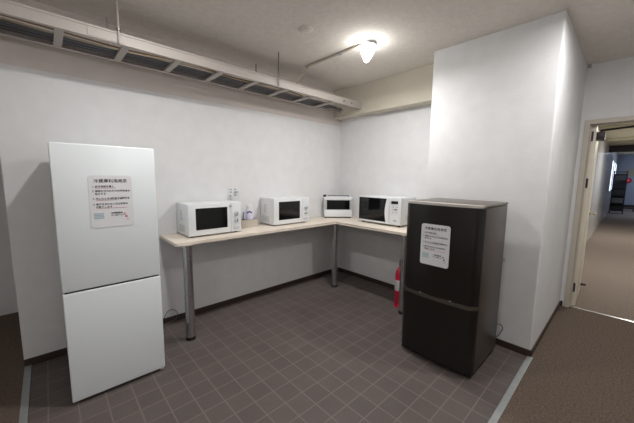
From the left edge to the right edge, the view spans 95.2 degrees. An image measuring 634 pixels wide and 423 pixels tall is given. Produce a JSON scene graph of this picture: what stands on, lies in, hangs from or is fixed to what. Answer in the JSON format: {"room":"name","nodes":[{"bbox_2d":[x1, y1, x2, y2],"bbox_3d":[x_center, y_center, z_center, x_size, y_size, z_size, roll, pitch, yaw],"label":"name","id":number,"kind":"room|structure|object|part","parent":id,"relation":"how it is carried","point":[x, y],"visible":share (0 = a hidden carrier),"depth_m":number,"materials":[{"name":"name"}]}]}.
{"room":"office break room","nodes":[
{"label":"office break room","id":0,"kind":"room"},
{"bbox_2d":[0,157,17,315],"bbox_3d":[-3.651,-0.202,2.333,2.131,2.584,0.100,-6,9,-43],"label":"wall","id":1,"kind":"structure","parent":0,"point":[8,298],"depth_m":2.88,"materials":[{"name":"paint"}]},
{"bbox_2d":[0,63,340,359],"bbox_3d":[-1.287,-0.325,3.603,3.469,2.584,1.250,-6,9,-43],"label":"wall","id":2,"kind":"structure","parent":0,"point":[202,149],"depth_m":2.71,"materials":[{"name":"paint"}]},
{"bbox_2d":[0,0,340,126],"bbox_3d":[-0.885,-1.320,2.988,3.369,0.452,0.002,-6,9,-43],"label":"ceiling beam","id":3,"kind":"structure","parent":2,"relation":"attached to","point":[13,51],"depth_m":2.44,"materials":[{"name":"paint"}]},
{"bbox_2d":[24,268,337,365],"bbox_3d":[-0.911,0.993,3.262,3.369,0.057,0.007,-6,9,-43],"label":"baseboard","id":4,"kind":"structure","parent":2,"relation":"attached to","point":[54,354],"depth_m":3.09,"materials":[{"name":"plastic"}]},
{"bbox_2d":[228,188,238,198],"bbox_3d":[-0.900,-0.194,3.116,0.120,0.120,0.008,-6,9,-43],"label":"wall outlet","id":5,"kind":"object","parent":2,"relation":"attached to","point":[230,190],"visible":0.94,"depth_m":3.11,"materials":[{"name":"white plastic"}]},
{"bbox_2d":[0,209,633,422],"bbox_3d":[6.511,0.580,7.795,24.300,0.020,5.950,-6,9,-43],"label":"floor","id":6,"kind":"structure","parent":0,"point":[312,350],"depth_m":2.14,"materials":[{"name":"tile"}]},
{"bbox_2d":[19,365,31,422],"bbox_3d":[-1.294,1.265,1.246,0.038,0.026,2.465,-6,9,-43],"label":"trim","id":7,"kind":"structure","parent":6,"relation":"on","point":[25,398],"depth_m":1.84,"materials":[{"name":"metal"}]},
{"bbox_2d":[48,142,177,402],"bbox_3d":[-1.412,0.344,2.202,0.823,1.586,0.690,-6,9,-43],"label":"refrigerator","id":8,"kind":"object","parent":6,"relation":"on","point":[110,278],"visible":1,"depth_m":1.83,"materials":[{"name":"metal"}]},
{"bbox_3d":[-1.301,0.028,1.825,0.520,0.867,0.052,-6,9,-43],"label":"door","id":9,"kind":"part","parent":8,"relation":"part of","materials":[{"name":"metal"}]},
{"bbox_2d":[88,175,133,227],"bbox_3d":[-1.274,-0.064,1.801,0.222,0.318,0.004,-6,9,-43],"label":"notice sheet","id":10,"kind":"object","parent":8,"relation":"attached to","point":[110,196],"visible":1,"depth_m":1.79,"materials":[{"name":"paper"}]},
{"bbox_3d":[-1.311,0.809,1.918,0.520,0.687,0.052,-6,9,-43],"label":"door","id":11,"kind":"part","parent":8,"relation":"part of","materials":[{"name":"metal"}]},
{"bbox_3d":[-1.475,1.008,2.690,0.017,0.132,0.350,7,9,44],"label":"power cord","id":12,"kind":"part","parent":8,"relation":"part of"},
{"bbox_2d":[160,216,406,340],"bbox_3d":[-0.042,0.632,2.972,2.422,0.864,1.527,-6,9,-43],"label":"table","id":13,"kind":"object","parent":6,"relation":"on","point":[186,243],"depth_m":2.94,"materials":[{"name":"brown wood"}]},
{"bbox_3d":[-1.092,0.684,2.472,0.075,0.794,0.075,-6,9,-43],"label":"leg","id":14,"kind":"part","parent":13,"relation":"part of","materials":[{"name":"silver metal"}]},
{"bbox_2d":[176,195,240,236],"bbox_3d":[-1.005,0.032,2.798,0.565,0.344,0.340,-6,9,-43],"label":"microwave oven","id":15,"kind":"object","parent":13,"relation":"on","point":[195,218],"visible":1,"depth_m":2.65,"materials":[{"name":"white plastic"}]},
{"bbox_3d":[-0.980,0.068,2.650,0.394,0.282,0.033,-6,9,-43],"label":"door","id":16,"kind":"part","parent":15,"relation":"part of","materials":[{"name":"white plastic"}]},
{"bbox_3d":[-0.794,0.050,2.821,0.109,0.282,0.033,-6,9,-43],"label":"control panel","id":17,"kind":"part","parent":15,"relation":"part of","materials":[{"name":"white plastic"}]},
{"bbox_2d":[241,218,257,228],"bbox_3d":[-0.754,0.125,3.142,0.199,0.085,0.114,-6,9,-43],"label":"storage box","id":18,"kind":"object","parent":13,"relation":"on","point":[253,222],"visible":0.65,"depth_m":3.10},
{"bbox_2d":[245,204,252,219],"bbox_3d":[-0.736,0.042,3.148,0.084,0.240,0.085,-6,9,-43],"label":"spray bottle","id":19,"kind":"object","parent":18,"relation":"in","point":[249,211],"visible":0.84,"depth_m":3.11,"materials":[{"name":"white plastic"}]},
{"bbox_2d":[160,216,406,246],"bbox_3d":[-0.037,0.217,2.922,2.422,0.028,1.527,-6,9,-43],"label":"countertop","id":20,"kind":"structure","parent":13,"relation":"attached to","point":[177,239],"depth_m":3.06,"materials":[{"name":"brown wood"}]},
{"bbox_2d":[261,196,308,225],"bbox_3d":[-0.367,-0.015,3.425,0.511,0.306,0.300,-6,9,-43],"label":"microwave oven","id":21,"kind":"object","parent":13,"relation":"on","point":[280,210],"visible":1,"depth_m":3.30,"materials":[{"name":"white plastic"}]},
{"bbox_3d":[-0.334,-0.008,3.308,0.398,0.292,0.033,-6,9,-43],"label":"door","id":22,"kind":"part","parent":21,"relation":"part of","materials":[{"name":"white plastic"}]},
{"bbox_3d":[-0.146,-0.026,3.481,0.110,0.292,0.033,-6,9,-43],"label":"control panel","id":23,"kind":"part","parent":21,"relation":"part of","materials":[{"name":"white plastic"}]},
{"bbox_3d":[0.229,0.551,3.716,0.075,0.794,0.075,-6,9,-43],"label":"leg","id":24,"kind":"part","parent":13,"relation":"part of","materials":[{"name":"silver metal"}]},
{"bbox_2d":[324,195,352,217],"bbox_3d":[0.282,-0.074,3.968,0.380,0.309,0.155,0,7,-3],"label":"toaster oven","id":25,"kind":"object","parent":13,"relation":"on","point":[337,206],"visible":0.99,"depth_m":3.90,"materials":[{"name":"white plastic"}]},
{"bbox_3d":[0.285,0.024,3.917,0.372,0.094,0.030,0,7,-3],"label":"panel","id":26,"kind":"part","parent":25,"relation":"part of","materials":[{"name":"white ceramic"}]},
{"bbox_3d":[0.286,-0.086,3.905,0.356,0.139,0.020,0,7,-3],"label":"door","id":27,"kind":"part","parent":25,"relation":"part of","materials":[{"name":"black glass"}]},
{"bbox_2d":[359,195,415,226],"bbox_3d":[0.831,-0.020,3.493,0.343,0.328,0.587,-6,9,-43],"label":"microwave oven","id":28,"kind":"object","parent":13,"relation":"on","point":[385,209],"visible":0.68,"depth_m":3.33,"materials":[{"name":"white plastic"}]},
{"bbox_3d":[0.799,-0.008,3.289,0.018,0.288,0.061,-6,9,-43],"label":"door handle","id":29,"kind":"part","parent":28,"relation":"part of","materials":[{"name":"white plastic"}]},
{"bbox_3d":[0.866,-0.001,3.229,0.003,0.273,0.112,-6,9,-43],"label":"control panel","id":30,"kind":"part","parent":28,"relation":"part of","materials":[{"name":"white plastic"}]},
{"bbox_3d":[0.898,0.645,2.996,0.075,0.794,0.075,-6,9,-43],"label":"leg","id":31,"kind":"part","parent":13,"relation":"part of","materials":[{"name":"silver metal"}]},
{"bbox_2d":[393,259,400,307],"bbox_3d":[0.914,0.786,3.188,0.118,0.529,0.118,-6,9,-43],"label":"fire extinguisher","id":32,"kind":"object","parent":6,"relation":"on","point":[397,275],"visible":0.34,"depth_m":3.16,"materials":[{"name":"red metal"}]},
{"bbox_2d":[401,198,507,377],"bbox_3d":[1.121,0.531,2.357,0.680,1.237,0.581,-6,9,-43],"label":"refrigerator","id":33,"kind":"object","parent":6,"relation":"on","point":[450,315],"visible":0.99,"depth_m":2.10,"materials":[{"name":"brown paint"}]},
{"bbox_2d":[420,223,450,268],"bbox_3d":[0.858,0.247,2.111,0.004,0.305,0.213,-6,9,-43],"label":"notice sheet","id":34,"kind":"object","parent":33,"relation":"attached to","point":[435,239],"visible":1,"depth_m":2.10,"materials":[{"name":"paper"}]},
{"bbox_3d":[0.893,0.889,2.200,0.078,0.458,0.565,-6,9,-43],"label":"door","id":35,"kind":"part","parent":33,"relation":"part of","materials":[{"name":"black metal"}]},
{"bbox_3d":[0.900,0.292,2.129,0.078,0.676,0.565,-6,9,-43],"label":"door","id":36,"kind":"part","parent":33,"relation":"part of","materials":[{"name":"black metal"}]},
{"bbox_3d":[0.899,-0.053,2.084,0.070,0.018,0.565,-6,9,-43],"label":"trim","id":37,"kind":"part","parent":33,"relation":"part of","materials":[{"name":"silver metal"}]},
{"bbox_3d":[1.083,1.116,2.409,0.511,0.038,0.541,-6,9,-43],"label":"kick plate","id":38,"kind":"part","parent":33,"relation":"part of","materials":[{"name":"black plastic"}]},
{"bbox_3d":[1.101,-0.072,2.271,0.521,0.018,0.565,-6,9,-43],"label":"panel","id":39,"kind":"part","parent":33,"relation":"part of","materials":[{"name":"white plastic"}]},
{"bbox_2d":[426,11,586,349],"bbox_3d":[1.923,-0.213,2.993,1.427,2.584,0.943,-6,9,-43],"label":"wall pier","id":40,"kind":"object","parent":6,"relation":"on","point":[507,104],"visible":0.89,"depth_m":2.37,"materials":[{"name":"paint"}]},
{"bbox_2d":[495,301,560,356],"bbox_3d":[1.908,1.042,3.137,1.434,0.057,0.950,-6,9,-43],"label":"baseboard","id":41,"kind":"object","parent":40,"relation":"attached to","point":[510,346],"visible":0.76,"depth_m":2.44,"materials":[{"name":"plastic"}]},
{"bbox_2d":[488,356,532,422],"bbox_3d":[0.626,1.279,1.321,2.950,0.026,0.037,-6,9,-43],"label":"trim","id":42,"kind":"structure","parent":6,"relation":"on","point":[495,417],"depth_m":1.92,"materials":[{"name":"metal"}]},
{"bbox_2d":[563,116,633,306],"bbox_3d":[3.428,0.072,3.087,0.888,2.030,0.955,-6,9,-43],"label":"door","id":43,"kind":"structure","parent":6,"relation":"on","point":[591,136],"depth_m":3.13,"materials":[{"name":"paint"}]},
{"bbox_3d":[3.186,-0.855,2.903,0.023,0.049,0.548,-2,7,-20],"label":"closer arm","id":44,"kind":"part","parent":43,"relation":"part of","materials":[{"name":"metal"}]},
{"bbox_2d":[569,306,633,322],"bbox_3d":[3.134,1.109,2.947,0.035,0.018,0.865,-6,9,-43],"label":"trim","id":45,"kind":"structure","parent":6,"relation":"on","point":[569,306],"depth_m":3.06,"materials":[{"name":"silver metal"}]},
{"bbox_2d":[608,171,628,213],"bbox_3d":[13.013,-0.830,12.502,0.440,1.820,0.430,-6,9,-43],"label":"storage rack","id":46,"kind":"object","parent":6,"relation":"on","point":[614,174],"visible":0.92,"depth_m":12.51,"materials":[{"name":"black metal"}]},
{"bbox_3d":[12.730,-0.834,12.512,0.030,1.820,0.030,-6,9,-43],"label":"post","id":47,"kind":"part","parent":46,"relation":"part of","materials":[{"name":"black metal"}]},
{"bbox_2d":[610,206,622,210],"bbox_3d":[13.005,-0.145,12.583,0.360,0.169,0.360,-6,9,-43],"label":"storage bin","id":48,"kind":"object","parent":46,"relation":"on","point":[619,208],"visible":0.99,"depth_m":12.46,"materials":[{"name":"black metal"}]},
{"bbox_2d":[611,198,622,202],"bbox_3d":[13.009,-0.488,12.543,0.360,0.199,0.360,-6,9,-43],"label":"storage bin","id":49,"kind":"object","parent":46,"relation":"on","point":[614,200],"visible":0.97,"depth_m":12.42,"materials":[{"name":"black plastic"}]},
{"bbox_2d":[612,189,624,194],"bbox_3d":[13.013,-0.830,12.502,0.360,0.229,0.360,-6,9,-43],"label":"storage bin","id":50,"kind":"object","parent":46,"relation":"on","point":[615,191],"visible":0.99,"depth_m":12.39,"materials":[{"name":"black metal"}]},
{"bbox_3d":[13.165,-0.835,12.643,0.015,1.600,0.400,-6,9,-43],"label":"panel","id":51,"kind":"part","parent":46,"relation":"part of","materials":[{"name":"black metal"}]},
{"bbox_2d":[613,183,624,187],"bbox_3d":[13.016,-1.118,12.467,0.360,0.169,0.360,-6,9,-43],"label":"storage bin","id":52,"kind":"object","parent":46,"relation":"on","point":[616,185],"visible":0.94,"depth_m":12.35,"materials":[{"name":"black plastic"}]},
{"bbox_2d":[614,175,626,179],"bbox_3d":[13.020,-1.451,12.428,0.360,0.199,0.360,-6,9,-43],"label":"storage bin","id":53,"kind":"object","parent":46,"relation":"on","point":[617,177],"visible":0.96,"depth_m":12.31,"materials":[{"name":"black plastic"}]},
{"bbox_3d":[13.002,-0.796,12.221,0.030,1.820,0.030,-6,9,-43],"label":"post","id":54,"kind":"part","parent":46,"relation":"part of","materials":[{"name":"black metal"}]},
{"bbox_2d":[32,0,633,91],"bbox_3d":[-0.038,-1.398,1.398,6.529,0.100,6.150,-6,9,-43],"label":"ceiling","id":55,"kind":"structure","parent":0,"point":[406,34],"depth_m":2.26,"materials":[{"name":"white paint"}]},
{"bbox_2d":[106,0,119,60],"bbox_3d":[-1.445,-1.287,2.046,0.022,0.307,0.426,-6,9,-43],"label":"hanger","id":56,"kind":"object","parent":55,"relation":"hanging from","point":[117,28],"visible":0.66,"depth_m":1.90,"materials":[{"name":"beige metal"}]},
{"bbox_3d":[-1.306,-1.268,1.898,0.010,0.307,0.010,-4,8,-33],"label":"threaded rod","id":57,"kind":"part","parent":56,"relation":"part of","materials":[{"name":"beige metal"}]},
{"bbox_2d":[0,0,361,112],"bbox_3d":[-0.947,-1.218,2.518,3.788,0.073,0.392,-6,9,-43],"label":"cable tray","id":58,"kind":"object","parent":56,"relation":"hanging from","point":[60,23],"visible":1,"depth_m":2.14,"materials":[{"name":"beige metal"}]},
{"bbox_3d":[-1.363,-1.142,1.877,0.200,0.052,0.004,-6,9,-43],"label":"joint plate","id":59,"kind":"part","parent":58,"relation":"part of","materials":[{"name":"beige metal"}]},
{"bbox_2d":[0,17,299,95],"bbox_3d":[-1.254,-1.192,2.248,2.930,0.028,0.034,-6,9,-43],"label":"cable","id":60,"kind":"object","parent":58,"relation":"in","point":[6,19],"visible":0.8,"depth_m":2.07,"materials":[{"name":"grey plastic"}]},
{"bbox_2d":[0,14,302,95],"bbox_3d":[-1.230,-1.191,2.223,2.930,0.027,0.031,-6,9,-43],"label":"cable","id":61,"kind":"object","parent":58,"relation":"in","point":[0,14],"visible":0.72,"depth_m":2.04,"materials":[{"name":"grey plastic"}]},
{"bbox_2d":[0,22,319,102],"bbox_3d":[-1.126,-1.206,2.425,3.359,0.017,0.017,-6,9,-43],"label":"cable","id":62,"kind":"object","parent":58,"relation":"on","point":[0,22],"visible":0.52,"depth_m":2.11,"materials":[{"name":"grey plastic"}]},
{"bbox_2d":[0,19,325,102],"bbox_3d":[-1.109,-1.204,2.417,3.372,0.017,0.017,-6,9,-43],"label":"cable","id":63,"kind":"object","parent":58,"relation":"on","point":[1,20],"visible":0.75,"depth_m":2.27,"materials":[{"name":"grey plastic"}]},
{"bbox_2d":[0,28,327,107],"bbox_3d":[-1.144,-1.221,2.556,3.512,0.017,0.017,-6,9,-43],"label":"cable","id":64,"kind":"object","parent":58,"relation":"on","point":[0,28],"visible":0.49,"depth_m":2.27,"materials":[{"name":"grey plastic"}]},
{"bbox_2d":[0,25,329,106],"bbox_3d":[-1.116,-1.215,2.508,3.488,0.017,0.017,-6,9,-43],"label":"cable","id":65,"kind":"object","parent":58,"relation":"on","point":[0,25],"visible":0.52,"depth_m":2.23,"materials":[{"name":"grey plastic"}]},
{"bbox_2d":[0,23,332,106],"bbox_3d":[-1.086,-1.212,2.487,3.503,0.017,0.017,-6,9,-43],"label":"cable","id":66,"kind":"object","parent":58,"relation":"on","point":[0,23],"visible":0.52,"depth_m":2.23,"materials":[{"name":"grey plastic"}]},
{"bbox_2d":[0,24,336,107],"bbox_3d":[-1.065,-1.217,2.531,3.594,0.017,0.017,-6,9,-43],"label":"cable","id":67,"kind":"object","parent":58,"relation":"on","point":[0,24],"visible":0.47,"depth_m":2.23,"materials":[{"name":"grey plastic"}]},
{"bbox_2d":[0,27,337,109],"bbox_3d":[-1.066,-1.226,2.603,3.691,0.017,0.017,-6,9,-43],"label":"cable","id":68,"kind":"object","parent":58,"relation":"on","point":[0,27],"visible":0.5,"depth_m":2.25,"materials":[{"name":"grey plastic"}]},
{"bbox_2d":[0,26,341,109],"bbox_3d":[-1.039,-1.226,2.603,3.730,0.017,0.017,-6,9,-43],"label":"cable","id":69,"kind":"object","parent":58,"relation":"on","point":[0,26],"visible":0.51,"depth_m":2.28,"materials":[{"name":"grey plastic"}]},
{"bbox_2d":[255,52,279,85],"bbox_3d":[-0.505,-1.380,2.914,0.022,0.307,0.426,-6,9,-43],"label":"hanger","id":70,"kind":"object","parent":55,"relation":"hanging from","point":[278,52],"visible":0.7,"depth_m":2.77,"materials":[{"name":"grey metal"}]},
{"bbox_3d":[-0.367,-1.360,2.766,0.010,0.307,0.010,-4,8,-33],"label":"threaded rod","id":71,"kind":"part","parent":70,"relation":"part of","materials":[{"name":"grey metal"}]},
{"bbox_2d":[299,25,312,33],"bbox_3d":[-0.089,-1.451,2.314,0.116,0.014,0.116,-6,9,-43],"label":"cover plate","id":72,"kind":"object","parent":55,"relation":"attached to","point":[305,29],"visible":1,"depth_m":2.29,"materials":[{"name":"white plastic"}]},
{"bbox_2d":[305,44,360,68],"bbox_3d":[0.132,-1.500,2.821,0.031,0.031,0.725,-6,9,-43],"label":"cable conduit","id":73,"kind":"object","parent":55,"relation":"attached to","point":[358,45],"visible":0.99,"depth_m":2.77,"materials":[{"name":"grey plastic"}]},
{"bbox_2d":[361,40,375,62],"bbox_3d":[0.450,-1.393,2.544,0.132,0.171,0.128,-6,9,-43],"label":"bulb","id":74,"kind":"object","parent":55,"relation":"attached to","point":[368,46],"visible":1,"depth_m":2.50,"materials":[{"name":"white glass"}]},
{"bbox_2d":[334,63,433,119],"bbox_3d":[0.816,-1.406,3.510,0.159,0.364,1.543,-6,9,-43],"label":"ceiling beam","id":75,"kind":"structure","parent":55,"relation":"attached to","point":[411,88],"depth_m":3.37,"materials":[{"name":"paint"}]},
{"bbox_2d":[338,104,430,284],"bbox_3d":[0.904,-0.312,3.722,0.100,2.584,1.563,-6,9,-43],"label":"wall","id":76,"kind":"structure","parent":0,"point":[386,153],"depth_m":3.75,"materials":[{"name":"paint"}]},
{"bbox_2d":[338,267,394,288],"bbox_3d":[0.845,0.945,3.840,0.007,0.057,1.536,-6,9,-43],"label":"baseboard","id":77,"kind":"structure","parent":76,"relation":"attached to","point":[364,277],"depth_m":3.99,"materials":[{"name":"plastic"}]},
{"bbox_2d":[560,56,633,305],"bbox_3d":[3.243,-0.164,2.712,0.120,2.584,3.157,-6,9,-43],"label":"wall","id":78,"kind":"structure","parent":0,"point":[609,85],"depth_m":2.91,"materials":[{"name":"paint"}]},
{"bbox_2d":[586,126,617,241],"bbox_3d":[9.274,-1.096,9.375,17.871,3.000,0.100,-6,9,-43],"label":"wall","id":79,"kind":"structure","parent":0,"point":[600,200],"depth_m":8.12,"materials":[{"name":"paint"}]},
{"bbox_2d":[608,159,613,191],"bbox_3d":[11.942,-1.448,11.748,1.300,1.300,0.020,-6,9,-43],"label":"window","id":80,"kind":"structure","parent":79,"relation":"in","point":[612,166],"depth_m":11.70,"materials":[{"name":"paint"}]},
{"bbox_2d":[598,123,633,154],"bbox_3d":[9.884,-2.179,8.601,17.871,0.350,1.650,-6,9,-43],"label":"ceiling","id":81,"kind":"structure","parent":0,"point":[628,132],"depth_m":7.05,"materials":[{"name":"beige paint"}]},
{"bbox_2d":[598,124,633,129],"bbox_3d":[6.363,-1.630,5.372,0.120,0.060,1.650,-6,9,-43],"label":"ceiling beam","id":82,"kind":"structure","parent":81,"relation":"attached to","point":[614,126],"depth_m":5.78,"materials":[{"name":"beige paint"}]},
{"bbox_2d":[605,137,633,140],"bbox_3d":[8.121,-1.803,6.997,0.120,0.060,1.650,-6,9,-43],"label":"ceiling beam","id":83,"kind":"structure","parent":81,"relation":"attached to","point":[620,138],"depth_m":7.35,"materials":[{"name":"beige paint"}]},
{"bbox_2d":[609,145,633,152],"bbox_3d":[9.927,-2.035,8.660,0.250,0.450,1.650,-6,9,-43],"label":"ceiling beam","id":84,"kind":"structure","parent":81,"relation":"attached to","point":[620,148],"depth_m":8.99,"materials":[{"name":"metal"}]},
{"bbox_2d":[616,154,633,204],"bbox_3d":[16.450,-1.660,14.824,0.100,3.000,1.850,-6,9,-43],"label":"wall","id":85,"kind":"structure","parent":0,"point":[624,162],"depth_m":15.06,"materials":[{"name":"blue paint"}]},
{"bbox_2d":[624,169,633,176],"bbox_3d":[16.228,-1.999,14.943,0.024,0.400,0.490,-6,9,-43],"label":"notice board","id":86,"kind":"object","parent":85,"relation":"attached to","point":[631,171],"visible":0.64,"depth_m":14.96,"materials":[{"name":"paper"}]}
]}

